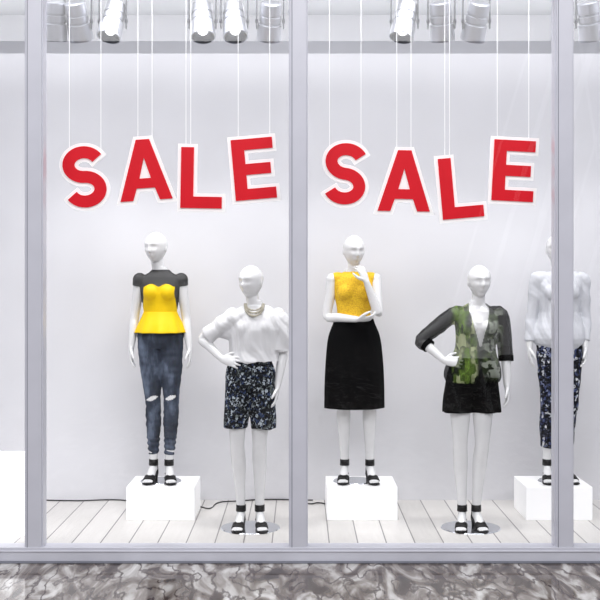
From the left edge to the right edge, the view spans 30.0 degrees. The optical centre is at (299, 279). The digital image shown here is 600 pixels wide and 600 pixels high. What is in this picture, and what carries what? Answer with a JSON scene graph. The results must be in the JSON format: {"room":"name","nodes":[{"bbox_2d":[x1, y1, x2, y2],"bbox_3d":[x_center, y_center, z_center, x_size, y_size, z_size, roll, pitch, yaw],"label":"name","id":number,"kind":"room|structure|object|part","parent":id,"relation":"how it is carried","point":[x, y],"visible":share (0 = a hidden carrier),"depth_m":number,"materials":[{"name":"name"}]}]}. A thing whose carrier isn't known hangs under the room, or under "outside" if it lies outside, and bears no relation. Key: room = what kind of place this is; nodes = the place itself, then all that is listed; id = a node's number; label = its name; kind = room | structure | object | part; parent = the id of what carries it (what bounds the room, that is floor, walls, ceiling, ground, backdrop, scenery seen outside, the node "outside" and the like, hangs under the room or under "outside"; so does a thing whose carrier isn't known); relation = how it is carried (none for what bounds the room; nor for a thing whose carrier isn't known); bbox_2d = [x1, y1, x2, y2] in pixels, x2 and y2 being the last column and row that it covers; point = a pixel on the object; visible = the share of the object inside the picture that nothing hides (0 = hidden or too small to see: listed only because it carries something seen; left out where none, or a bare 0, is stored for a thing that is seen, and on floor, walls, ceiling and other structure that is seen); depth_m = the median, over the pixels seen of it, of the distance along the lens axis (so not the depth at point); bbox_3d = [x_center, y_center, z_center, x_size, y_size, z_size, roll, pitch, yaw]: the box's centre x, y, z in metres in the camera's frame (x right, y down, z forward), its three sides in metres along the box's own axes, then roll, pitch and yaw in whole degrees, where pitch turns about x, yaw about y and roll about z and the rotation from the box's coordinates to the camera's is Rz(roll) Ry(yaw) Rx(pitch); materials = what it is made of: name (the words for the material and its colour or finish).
{"room":"clothing store front","nodes":[
{"label":"clothing store front","id":0,"kind":"room"},
{"bbox_2d":[0,54,599,499],"bbox_3d":[0.000,-0.025,8.670,6.400,3.450,0.060,0,0,0],"label":"wall","id":1,"kind":"structure","parent":0,"point":[97,440],"depth_m":8.64,"materials":[{"name":"paint"}]},
{"bbox_2d":[0,500,599,542],"bbox_3d":[0.000,1.725,7.730,6.400,0.050,1.900,0,0,0],"label":"floor","id":2,"kind":"structure","parent":0,"point":[103,521],"depth_m":7.71,"materials":[{"name":"white wood"}]},
{"bbox_2d":[0,451,24,536],"bbox_3d":[-2.165,1.445,7.580,0.670,0.510,0.400,0,0,0],"label":"box","id":3,"kind":"object","parent":2,"relation":"on","point":[12,463],"visible":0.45,"depth_m":7.38,"materials":[{"name":"plastic"}]},
{"bbox_2d":[47,499,125,500],"bbox_3d":[-1.531,1.693,8.564,0.930,0.010,0.162,0,0,14],"label":"power cable","id":4,"kind":"object","parent":2,"relation":"on","point":[94,499],"visible":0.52,"depth_m":8.59,"materials":[{"name":"rubber"}]},
{"bbox_2d":[126,476,199,519],"bbox_3d":[-0.988,1.583,8.135,0.485,0.235,0.450,0,0,0],"label":"plinth","id":5,"kind":"object","parent":2,"relation":"on","point":[180,501],"visible":0.98,"depth_m":7.91,"materials":[{"name":"white laminate"}]},
{"bbox_2d":[128,232,191,485],"bbox_3d":[-1.012,0.559,8.098,0.390,1.812,0.380,0,0,-42],"label":"mannequin","id":6,"kind":"object","parent":5,"relation":"on","point":[160,332],"visible":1,"depth_m":8.05},
{"bbox_3d":[-1.014,1.462,8.150,0.300,0.006,0.300,0,0,0],"label":"stand plate","id":7,"kind":"part","parent":6,"relation":"part of","materials":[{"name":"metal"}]},
{"bbox_2d":[198,265,288,534],"bbox_3d":[-0.359,0.800,7.652,0.580,1.800,0.425,0,0,-26],"label":"mannequin","id":8,"kind":"object","parent":2,"relation":"on","point":[257,334],"visible":0.99,"depth_m":7.56},
{"bbox_3d":[-0.341,1.697,7.670,0.410,0.006,0.410,0,0,0],"label":"stand plate","id":9,"kind":"part","parent":8,"relation":"part of","materials":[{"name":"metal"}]},
{"bbox_2d":[201,499,312,508],"bbox_3d":[-0.361,1.685,8.518,0.913,0.039,0.235,0,0,-24],"label":"power cable","id":10,"kind":"object","parent":2,"relation":"on","point":[249,499],"visible":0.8,"depth_m":8.59,"materials":[{"name":"rubber"}]},
{"bbox_2d":[0,543,599,563],"bbox_3d":[0.000,1.653,6.765,6.520,0.094,0.130,0,0,0],"label":"sill","id":11,"kind":"structure","parent":2,"relation":"on","point":[10,553],"depth_m":6.71,"materials":[{"name":"metal"}]},
{"bbox_2d":[25,0,46,546],"bbox_3d":[-1.601,-0.080,6.771,0.111,3.380,0.117,0,0,0],"label":"window frame post","id":12,"kind":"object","parent":11,"relation":"on","point":[35,10],"depth_m":6.71,"materials":[{"name":"metal"}]},
{"bbox_2d":[289,0,307,546],"bbox_3d":[-0.010,-0.080,6.771,0.114,3.380,0.117,0,0,0],"label":"window frame post","id":13,"kind":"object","parent":11,"relation":"on","point":[298,9],"depth_m":6.71,"materials":[{"name":"metal"}]},
{"bbox_2d":[551,0,573,546],"bbox_3d":[1.590,-0.080,6.771,0.114,3.380,0.117,0,0,0],"label":"window frame post","id":14,"kind":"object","parent":11,"relation":"on","point":[562,11],"depth_m":6.71,"materials":[{"name":"metal"}]},
{"bbox_2d":[325,476,396,519],"bbox_3d":[0.440,1.583,8.135,0.500,0.235,0.450,0,0,0],"label":"plinth","id":15,"kind":"object","parent":2,"relation":"on","point":[364,501],"visible":1,"depth_m":7.91,"materials":[{"name":"white laminate"}]},
{"bbox_2d":[323,235,384,485],"bbox_3d":[0.392,0.570,8.117,0.443,1.790,0.364,0,0,16],"label":"mannequin","id":16,"kind":"object","parent":15,"relation":"on","point":[354,368],"visible":1,"depth_m":8.02},
{"bbox_3d":[0.391,1.462,8.150,0.300,0.006,0.300,0,0,0],"label":"stand plate","id":17,"kind":"part","parent":16,"relation":"part of","materials":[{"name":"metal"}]},
{"bbox_2d":[415,265,513,534],"bbox_3d":[1.137,0.799,7.684,0.603,1.802,0.425,0,0,34],"label":"mannequin","id":18,"kind":"object","parent":2,"relation":"on","point":[472,372],"visible":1,"depth_m":7.57},
{"bbox_3d":[1.171,1.697,7.670,0.410,0.006,0.410,0,0,0],"label":"stand plate","id":19,"kind":"part","parent":18,"relation":"part of","materials":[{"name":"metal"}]},
{"bbox_2d":[514,476,591,519],"bbox_3d":[1.835,1.583,8.135,0.470,0.235,0.450,0,0,0],"label":"plinth","id":20,"kind":"object","parent":2,"relation":"on","point":[532,498],"visible":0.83,"depth_m":7.91,"materials":[{"name":"white laminate"}]},
{"bbox_2d":[524,237,590,485],"bbox_3d":[1.874,0.566,8.127,0.487,1.799,0.345,0,0,0],"label":"mannequin","id":21,"kind":"object","parent":20,"relation":"on","point":[538,312],"visible":0.51,"depth_m":8.06},
{"bbox_2d":[0,15,599,53],"bbox_3d":[0.000,-0.275,9.310,6.400,3.950,0.060,0,0,0],"label":"ceiling beam","id":22,"kind":"structure","parent":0,"point":[144,34],"depth_m":9.28,"materials":[{"name":"paint"}]},
{"bbox_2d":[0,0,599,14],"bbox_3d":[0.000,-2.230,8.030,6.520,0.060,2.620,0,0,0],"label":"ceiling","id":23,"kind":"structure","parent":0,"point":[7,7],"depth_m":8.99,"materials":[{"name":"paint"}]},
{"bbox_2d":[59,0,109,210],"bbox_3d":[-1.361,-1.102,7.076,0.316,1.326,0.028,0,0,0],"label":"sale sign","id":24,"kind":"object","parent":23,"relation":"hanging from","point":[70,160],"depth_m":7.06,"materials":[{"name":"red plastic"}]},
{"bbox_2d":[117,0,225,211],"bbox_3d":[-0.812,-1.099,7.076,0.682,1.333,0.028,0,0,0],"label":"sale sign","id":25,"kind":"object","parent":23,"relation":"hanging from","point":[145,171],"depth_m":7.06,"materials":[{"name":"red plastic"}]},
{"bbox_2d":[227,0,280,204],"bbox_3d":[-0.291,-1.121,7.076,0.335,1.289,0.028,0,0,0],"label":"sale sign","id":26,"kind":"object","parent":23,"relation":"hanging from","point":[242,169],"depth_m":7.06,"materials":[{"name":"red plastic"}]},
{"bbox_2d":[320,0,369,207],"bbox_3d":[0.284,-1.112,7.076,0.310,1.308,0.028,0,0,0],"label":"sale sign","id":27,"kind":"object","parent":23,"relation":"hanging from","point":[340,150],"depth_m":7.06,"materials":[{"name":"red plastic"}]},
{"bbox_2d":[373,0,433,214],"bbox_3d":[0.654,-1.090,7.076,0.379,1.352,0.028,0,0,0],"label":"sale sign","id":28,"kind":"object","parent":23,"relation":"hanging from","point":[403,182],"depth_m":7.06,"materials":[{"name":"red plastic"}]},
{"bbox_2d":[434,0,538,223],"bbox_3d":[1.178,-1.061,7.076,0.657,1.409,0.028,0,0,0],"label":"sale sign","id":29,"kind":"object","parent":23,"relation":"hanging from","point":[501,170],"depth_m":7.06,"materials":[{"name":"red plastic"}]},
{"bbox_3d":[0.000,-1.945,7.340,6.200,0.030,0.040,0,0,0],"label":"track","id":30,"kind":"object","parent":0,"visible":0},
{"bbox_2d":[47,0,68,41],"bbox_3d":[-1.609,-1.742,7.351,0.183,0.374,0.212,0,0,-39],"label":"track spotlight","id":31,"kind":"object","parent":30,"relation":"hanging from","point":[56,28],"visible":0.73,"depth_m":7.28,"materials":[{"name":"metal"}]},
{"bbox_2d":[64,0,93,42],"bbox_3d":[-1.457,-1.740,7.348,0.196,0.378,0.246,0,0,0],"label":"track spotlight","id":32,"kind":"object","parent":30,"relation":"hanging from","point":[81,31],"visible":0.98,"depth_m":7.29,"materials":[{"name":"metal"}]},
{"bbox_2d":[96,0,127,43],"bbox_3d":[-1.229,-1.741,7.329,0.177,0.376,0.228,0,0,43],"label":"track spotlight","id":33,"kind":"object","parent":30,"relation":"hanging from","point":[111,24],"visible":1,"depth_m":7.30,"materials":[{"name":"metal"}]},
{"bbox_2d":[187,0,217,43],"bbox_3d":[-0.640,-1.741,7.332,0.196,0.376,0.230,0,0,0],"label":"track spotlight","id":34,"kind":"object","parent":30,"relation":"hanging from","point":[203,26],"visible":0.91,"depth_m":7.30,"materials":[{"name":"metal"}]},
{"bbox_2d":[219,0,248,43],"bbox_3d":[-0.431,-1.741,7.332,0.196,0.377,0.236,0,0,0],"label":"track spotlight","id":35,"kind":"object","parent":30,"relation":"hanging from","point":[235,26],"visible":1,"depth_m":7.30,"materials":[{"name":"metal"}]},
{"bbox_2d":[255,0,284,43],"bbox_3d":[-0.196,-1.740,7.348,0.196,0.378,0.251,0,0,0],"label":"track spotlight","id":36,"kind":"object","parent":30,"relation":"hanging from","point":[275,6],"visible":0.96,"depth_m":7.30,"materials":[{"name":"metal"}]},
{"bbox_2d":[389,0,419,43],"bbox_3d":[0.685,-1.742,7.330,0.222,0.374,0.167,0,0,-42],"label":"track spotlight","id":37,"kind":"object","parent":30,"relation":"hanging from","point":[407,10],"visible":0.98,"depth_m":7.30,"materials":[{"name":"metal"}]},
{"bbox_2d":[426,0,456,42],"bbox_3d":[0.928,-1.740,7.348,0.196,0.377,0.236,0,0,0],"label":"track spotlight","id":38,"kind":"object","parent":30,"relation":"hanging from","point":[436,19],"visible":0.91,"depth_m":7.30,"materials":[{"name":"metal"}]},
{"bbox_2d":[460,0,490,43],"bbox_3d":[1.157,-1.740,7.348,0.196,0.378,0.251,0,0,0],"label":"track spotlight","id":39,"kind":"object","parent":30,"relation":"hanging from","point":[474,27],"visible":1,"depth_m":7.30,"materials":[{"name":"metal"}]},
{"bbox_2d":[574,0,599,42],"bbox_3d":[1.900,-1.741,7.351,0.174,0.376,0.231,0,0,45],"label":"track spotlight","id":40,"kind":"object","parent":30,"relation":"hanging from","point":[588,11],"visible":1,"depth_m":7.29,"materials":[{"name":"metal"}]},
{"label":"outside","id":41,"kind":"structure","parent":0,"visible":0},
{"bbox_2d":[0,564,599,599],"bbox_3d":[0.000,1.725,-4.220,28.000,0.050,22.000,0,0,0],"label":"ground","id":42,"kind":"structure","parent":41,"point":[17,581],"depth_m":6.32,"materials":[{"name":"stone"}]}
]}

